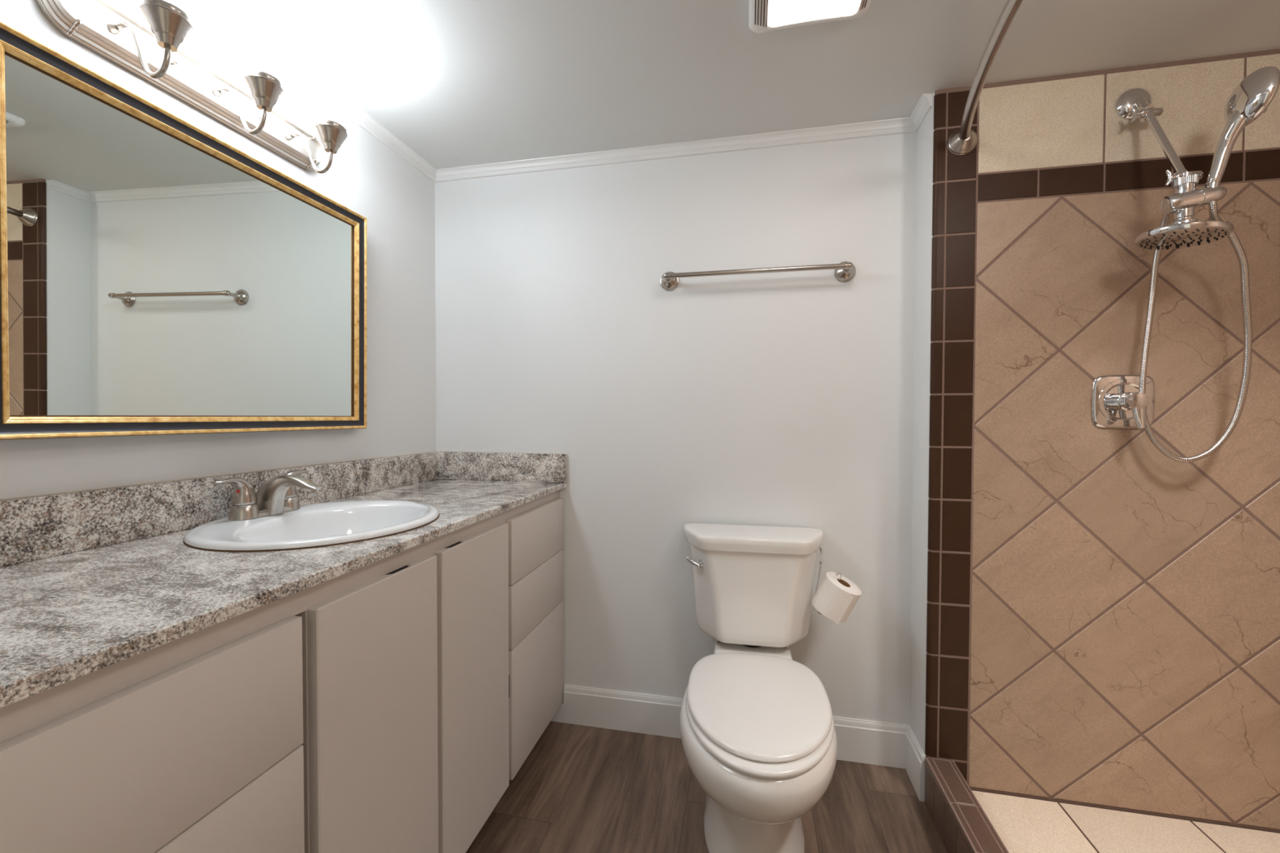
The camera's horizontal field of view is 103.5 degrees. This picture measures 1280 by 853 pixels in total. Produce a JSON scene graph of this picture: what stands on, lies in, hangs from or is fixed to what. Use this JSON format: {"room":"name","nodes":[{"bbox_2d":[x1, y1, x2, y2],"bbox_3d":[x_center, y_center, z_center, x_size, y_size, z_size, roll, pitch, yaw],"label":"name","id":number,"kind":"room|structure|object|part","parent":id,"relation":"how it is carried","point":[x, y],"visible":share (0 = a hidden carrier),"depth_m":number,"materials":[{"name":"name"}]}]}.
{"room":"bathroom","nodes":[
{"label":"bathroom","id":0,"kind":"room"},
{"bbox_2d":[0,0,435,498],"bbox_3d":[-1.114,0.081,0.703,0.120,2.052,2.820,0,1,12],"label":"wall","id":1,"kind":"structure","parent":0,"point":[365,176],"depth_m":1.40,"materials":[{"name":"paint"}]},
{"bbox_2d":[0,22,367,439],"bbox_3d":[-0.923,-0.306,1.147,0.037,0.639,0.800,1,1,11],"label":"framed mirror","id":2,"kind":"object","parent":1,"relation":"attached to","point":[158,276],"visible":1,"depth_m":0.99,"materials":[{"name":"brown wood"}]},
{"bbox_2d":[35,0,366,173],"bbox_3d":[-0.844,-0.734,1.100,0.232,0.200,0.570,0,1,12],"label":"vanity light","id":3,"kind":"object","parent":1,"relation":"attached to","point":[266,50],"visible":1,"depth_m":1.06,"materials":[{"name":"silver metal"}]},
{"bbox_3d":[-0.908,-0.687,0.918,0.132,0.113,0.019,0,1,12],"label":"lamp arm","id":4,"kind":"part","parent":3,"relation":"part of","materials":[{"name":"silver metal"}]},
{"bbox_3d":[-0.848,-0.786,0.904,0.160,0.088,0.160,0,1,12],"label":"lamp shade","id":5,"kind":"part","parent":3,"relation":"part of","materials":[{"name":"white glass"}]},
{"bbox_3d":[-0.870,-0.690,1.100,0.132,0.113,0.019,0,1,12],"label":"lamp arm","id":6,"kind":"part","parent":3,"relation":"part of","materials":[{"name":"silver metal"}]},
{"bbox_3d":[-0.810,-0.790,1.085,0.160,0.088,0.160,0,1,12],"label":"lamp shade","id":7,"kind":"part","parent":3,"relation":"part of","materials":[{"name":"white glass"}]},
{"bbox_3d":[-0.833,-0.694,1.274,0.132,0.113,0.019,0,1,12],"label":"lamp arm","id":8,"kind":"part","parent":3,"relation":"part of","materials":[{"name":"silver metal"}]},
{"bbox_3d":[-0.773,-0.793,1.260,0.160,0.088,0.160,0,1,12],"label":"lamp shade","id":9,"kind":"part","parent":3,"relation":"part of","materials":[{"name":"white glass"}]},
{"bbox_2d":[0,451,437,566],"bbox_3d":[-0.953,0.163,1.130,0.020,0.106,1.638,0,1,12],"label":"backsplash","id":10,"kind":"structure","parent":1,"relation":"attached to","point":[37,526],"depth_m":1.00,"materials":[{"name":"stone"}]},
{"bbox_2d":[198,0,436,182],"bbox_3d":[-1.041,-0.927,0.658,0.028,0.034,2.600,0,1,12],"label":"trim","id":11,"kind":"structure","parent":1,"relation":"attached to","point":[362,119],"depth_m":1.64,"materials":[{"name":"paint"}]},
{"bbox_2d":[435,132,916,724],"bbox_3d":[0.051,0.061,1.836,1.692,2.052,0.120,0,1,12],"label":"wall","id":12,"kind":"structure","parent":0,"point":[780,398],"depth_m":1.74,"materials":[{"name":"paint"}]},
{"bbox_2d":[433,450,567,483],"bbox_3d":[-0.529,0.149,1.889,0.533,0.106,0.020,0,1,12],"label":"backsplash","id":13,"kind":"structure","parent":12,"relation":"attached to","point":[461,465],"depth_m":1.88,"materials":[{"name":"stone"}]},
{"bbox_2d":[435,116,916,182],"bbox_3d":[0.038,-0.946,1.744,1.692,0.034,0.028,0,1,12],"label":"trim","id":14,"kind":"structure","parent":12,"relation":"attached to","point":[903,125],"depth_m":1.72,"materials":[{"name":"paint"}]},
{"bbox_2d":[551,684,908,768],"bbox_3d":[0.256,1.022,1.743,1.240,0.135,0.014,0,1,12],"label":"baseboard","id":15,"kind":"structure","parent":12,"relation":"attached to","point":[858,740],"depth_m":1.78,"materials":[{"name":"paint"}]},
{"bbox_2d":[660,261,855,290],"bbox_3d":[0.376,-0.502,1.658,0.639,0.066,0.074,0,1,12],"label":"towel bar","id":16,"kind":"object","parent":12,"relation":"attached to","point":[845,271],"visible":1,"depth_m":1.63,"materials":[{"name":"silver metal"}]},
{"bbox_2d":[465,720,947,852],"bbox_3d":[-0.218,1.164,0.473,1.742,0.100,2.700,0,1,12],"label":"floor","id":17,"kind":"structure","parent":0,"point":[580,788],"depth_m":1.46,"materials":[{"name":"brown wood"}]},
{"bbox_2d":[0,594,304,852],"bbox_3d":[-0.819,0.679,0.556,0.518,0.863,0.545,0,1,12],"label":"base cabinet","id":18,"kind":"object","parent":17,"relation":"on","point":[192,743],"visible":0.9,"depth_m":0.59,"materials":[{"name":"paint"}]},
{"bbox_3d":[-0.574,0.585,0.505,0.019,0.195,0.538,0,1,12],"label":"drawer","id":19,"kind":"part","parent":18,"relation":"part of","materials":[{"name":"paint"}]},
{"bbox_2d":[292,511,509,852],"bbox_3d":[-0.692,0.668,1.157,0.518,0.863,0.682,0,1,12],"label":"base cabinet","id":20,"kind":"object","parent":17,"relation":"on","point":[406,744],"visible":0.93,"depth_m":1.01,"materials":[{"name":"paint"}]},
{"bbox_2d":[0,479,565,707],"bbox_3d":[-0.701,0.227,1.088,0.529,0.018,1.659,0,1,12],"label":"countertop","id":21,"kind":"structure","parent":20,"relation":"on","point":[67,617],"depth_m":0.72,"materials":[{"name":"stone"}]},
{"bbox_2d":[213,470,321,520],"bbox_3d":[-0.849,0.156,1.149,0.188,0.093,0.193,-1,2,-42],"label":"faucet","id":22,"kind":"object","parent":21,"relation":"on","point":[277,495],"visible":1,"depth_m":1.14,"materials":[{"name":"silver metal"}]},
{"bbox_3d":[-0.881,0.141,1.098,0.046,0.062,0.086,0,1,12],"label":"handle","id":23,"kind":"part","parent":22,"relation":"part of","materials":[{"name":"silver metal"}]},
{"bbox_3d":[-0.900,0.166,1.176,0.013,0.071,0.013,0,1,12],"label":"lift rod","id":24,"kind":"part","parent":22,"relation":"part of","materials":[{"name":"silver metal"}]},
{"bbox_3d":[-0.809,0.156,1.156,0.175,0.092,0.037,0,1,12],"label":"spout","id":25,"kind":"part","parent":22,"relation":"part of","materials":[{"name":"silver metal"}]},
{"bbox_3d":[-0.851,0.138,1.238,0.046,0.062,0.086,0,1,12],"label":"handle","id":26,"kind":"part","parent":22,"relation":"part of","materials":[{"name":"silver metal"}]},
{"bbox_2d":[182,500,439,552],"bbox_3d":[-0.703,0.282,1.133,0.463,0.159,0.487,0,1,12],"label":"sink","id":27,"kind":"object","parent":21,"relation":"in","point":[317,525],"visible":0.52,"depth_m":1.13,"materials":[{"name":"ceramic"}]},
{"bbox_3d":[-0.532,0.266,0.778,0.016,0.044,0.023,0,1,12],"label":"filler rail","id":28,"kind":"part","parent":20,"relation":"part of","materials":[{"name":"paint"}]},
{"bbox_3d":[-0.481,0.655,0.948,0.019,0.748,0.312,0,1,12],"label":"door","id":29,"kind":"part","parent":20,"relation":"part of","materials":[{"name":"paint"}]},
{"bbox_3d":[-0.412,0.648,1.273,0.019,0.749,0.316,0,1,12],"label":"door","id":30,"kind":"part","parent":20,"relation":"part of","materials":[{"name":"paint"}]},
{"bbox_2d":[504,489,563,780],"bbox_3d":[-0.577,0.657,1.699,0.518,0.863,0.427,0,1,12],"label":"base cabinet","id":31,"kind":"object","parent":17,"relation":"on","point":[535,526],"visible":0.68,"depth_m":1.59,"materials":[{"name":"paint"}]},
{"bbox_3d":[-0.332,0.357,1.645,0.019,0.186,0.415,0,1,12],"label":"drawer","id":32,"kind":"part","parent":31,"relation":"part of","materials":[{"name":"paint"}]},
{"bbox_3d":[-0.333,0.828,1.654,0.019,0.376,0.415,0,1,12],"label":"drawer","id":33,"kind":"part","parent":31,"relation":"part of","materials":[{"name":"paint"}]},
{"bbox_3d":[-0.332,0.545,1.648,0.019,0.184,0.415,0,1,12],"label":"drawer","id":34,"kind":"part","parent":31,"relation":"part of","materials":[{"name":"paint"}]},
{"bbox_2d":[680,523,837,852],"bbox_3d":[0.313,0.718,1.365,0.453,0.759,0.691,0,1,10],"label":"toilet","id":35,"kind":"object","parent":17,"relation":"on","point":[757,731],"visible":1,"depth_m":1.29,"materials":[{"name":"ceramic"}]},
{"bbox_3d":[0.176,0.429,1.597,0.057,0.032,0.033,1,1,34],"label":"flush lever","id":36,"kind":"part","parent":35,"relation":"part of","materials":[{"name":"silver metal"}]},
{"bbox_3d":[0.358,0.525,1.612,0.410,0.292,0.172,0,1,10],"label":"tank","id":37,"kind":"part","parent":35,"relation":"part of","materials":[{"name":"ceramic"}]},
{"bbox_3d":[0.358,0.356,1.604,0.453,0.044,0.190,0,1,10],"label":"tank lid","id":38,"kind":"part","parent":35,"relation":"part of","materials":[{"name":"ceramic"}]},
{"bbox_3d":[0.299,0.692,1.287,0.359,0.020,0.469,0,1,10],"label":"seat lid","id":39,"kind":"part","parent":35,"relation":"part of","materials":[{"name":"plastic"}]},
{"bbox_3d":[0.296,0.711,1.272,0.365,0.015,0.489,0,1,10],"label":"seat","id":40,"kind":"part","parent":35,"relation":"part of","materials":[{"name":"plastic"}]},
{"bbox_2d":[813,546,841,614],"bbox_3d":[0.555,0.478,1.561,0.059,0.199,0.130,0,1,-19],"label":"paper holder","id":41,"kind":"object","parent":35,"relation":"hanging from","point":[820,548],"visible":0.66,"depth_m":1.56,"materials":[{"name":"silver metal"}]},
{"bbox_2d":[811,572,861,624],"bbox_3d":[0.592,0.513,1.523,0.140,0.135,0.110,1,1,31],"label":"toilet paper roll","id":42,"kind":"object","parent":41,"relation":"on","point":[835,600],"visible":0.98,"depth_m":1.48,"materials":[{"name":"paper"}]},
{"bbox_2d":[924,757,1008,852],"bbox_3d":[0.706,1.044,0.707,0.079,0.136,1.542,0,1,12],"label":"shower curb","id":43,"kind":"object","parent":17,"relation":"on","point":[962,825],"visible":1,"depth_m":1.30,"materials":[{"name":"brown tile"}]},
{"bbox_2d":[225,0,1279,168],"bbox_3d":[0.229,-0.986,0.399,2.860,0.100,2.820,0,1,12],"label":"ceiling","id":44,"kind":"structure","parent":0,"point":[459,82],"depth_m":1.30,"materials":[{"name":"paint"}]},
{"bbox_2d":[748,0,871,33],"bbox_3d":[0.357,-0.933,1.030,0.263,0.030,0.308,0,1,12],"label":"ceiling light","id":45,"kind":"object","parent":44,"relation":"attached to","point":[764,15],"visible":1,"depth_m":1.12,"materials":[{"name":"white plastic"}]},
{"bbox_2d":[909,48,1279,832],"bbox_3d":[1.376,0.072,1.476,1.048,2.052,0.276,0,1,12],"label":"wall","id":46,"kind":"structure","parent":0,"point":[1103,612],"depth_m":1.37,"materials":[{"name":"brown tile"}]},
{"bbox_2d":[905,724,925,801],"bbox_3d":[0.842,1.028,1.549,0.014,0.135,0.152,0,1,12],"label":"baseboard","id":47,"kind":"structure","parent":46,"relation":"attached to","point":[915,757],"depth_m":1.52,"materials":[{"name":"paint"}]},
{"bbox_2d":[910,93,933,131],"bbox_3d":[0.840,-0.940,1.516,0.028,0.034,0.142,0,1,12],"label":"trim","id":48,"kind":"structure","parent":46,"relation":"attached to","point":[925,104],"depth_m":1.50,"materials":[{"name":"paint"}]},
{"bbox_2d":[946,0,1022,155],"bbox_3d":[0.700,-0.786,0.676,0.168,0.075,1.545,0,1,12],"label":"shower curtain rod","id":49,"kind":"object","parent":46,"relation":"attached to","point":[962,141],"visible":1,"depth_m":1.15,"materials":[{"name":"metal"}]},
{"bbox_2d":[1091,374,1155,429],"bbox_3d":[1.284,-0.066,1.314,0.144,0.144,0.074,0,1,12],"label":"shower valve","id":50,"kind":"object","parent":46,"relation":"attached to","point":[1117,401],"visible":0.98,"depth_m":1.34,"materials":[{"name":"silver metal"}]},
{"bbox_3d":[1.280,-0.041,1.296,0.047,0.096,0.036,0,1,12],"label":"lever","id":51,"kind":"part","parent":50,"relation":"part of","materials":[{"name":"silver metal"}]},
{"bbox_2d":[1115,87,1234,249],"bbox_3d":[1.270,-0.659,1.215,0.157,0.462,0.252,0,1,12],"label":"shower","id":52,"kind":"object","parent":46,"relation":"attached to","point":[1185,231],"visible":1,"depth_m":1.17,"materials":[{"name":"silver metal"}]},
{"bbox_3d":[1.276,-0.688,1.226,0.020,0.221,0.130,0,1,12],"label":"extension arm","id":53,"kind":"part","parent":52,"relation":"part of","materials":[{"name":"silver metal"}]},
{"bbox_3d":[1.263,-0.480,1.171,0.058,0.064,0.058,0,1,12],"label":"ball joint stem","id":54,"kind":"part","parent":52,"relation":"part of","materials":[{"name":"silver metal"}]},
{"bbox_2d":[1138,66,1279,462],"bbox_3d":[1.337,-0.344,1.205,0.196,0.872,0.228,1,2,42],"label":"shower","id":55,"kind":"object","parent":52,"relation":"attached to","point":[1251,98],"visible":0.88,"depth_m":1.18,"materials":[{"name":"silver metal"}]},
{"bbox_3d":[1.318,-0.624,1.127,0.034,0.163,0.070,-1,1,-40],"label":"handle","id":56,"kind":"part","parent":55,"relation":"part of","materials":[{"name":"silver metal"}]},
{"bbox_2d":[971,789,1279,852],"bbox_3d":[1.158,1.084,0.612,0.863,0.060,1.544,0,1,12],"label":"floor","id":57,"kind":"structure","parent":0,"point":[1024,824],"depth_m":1.30,"materials":[{"name":"tile"}]}
]}

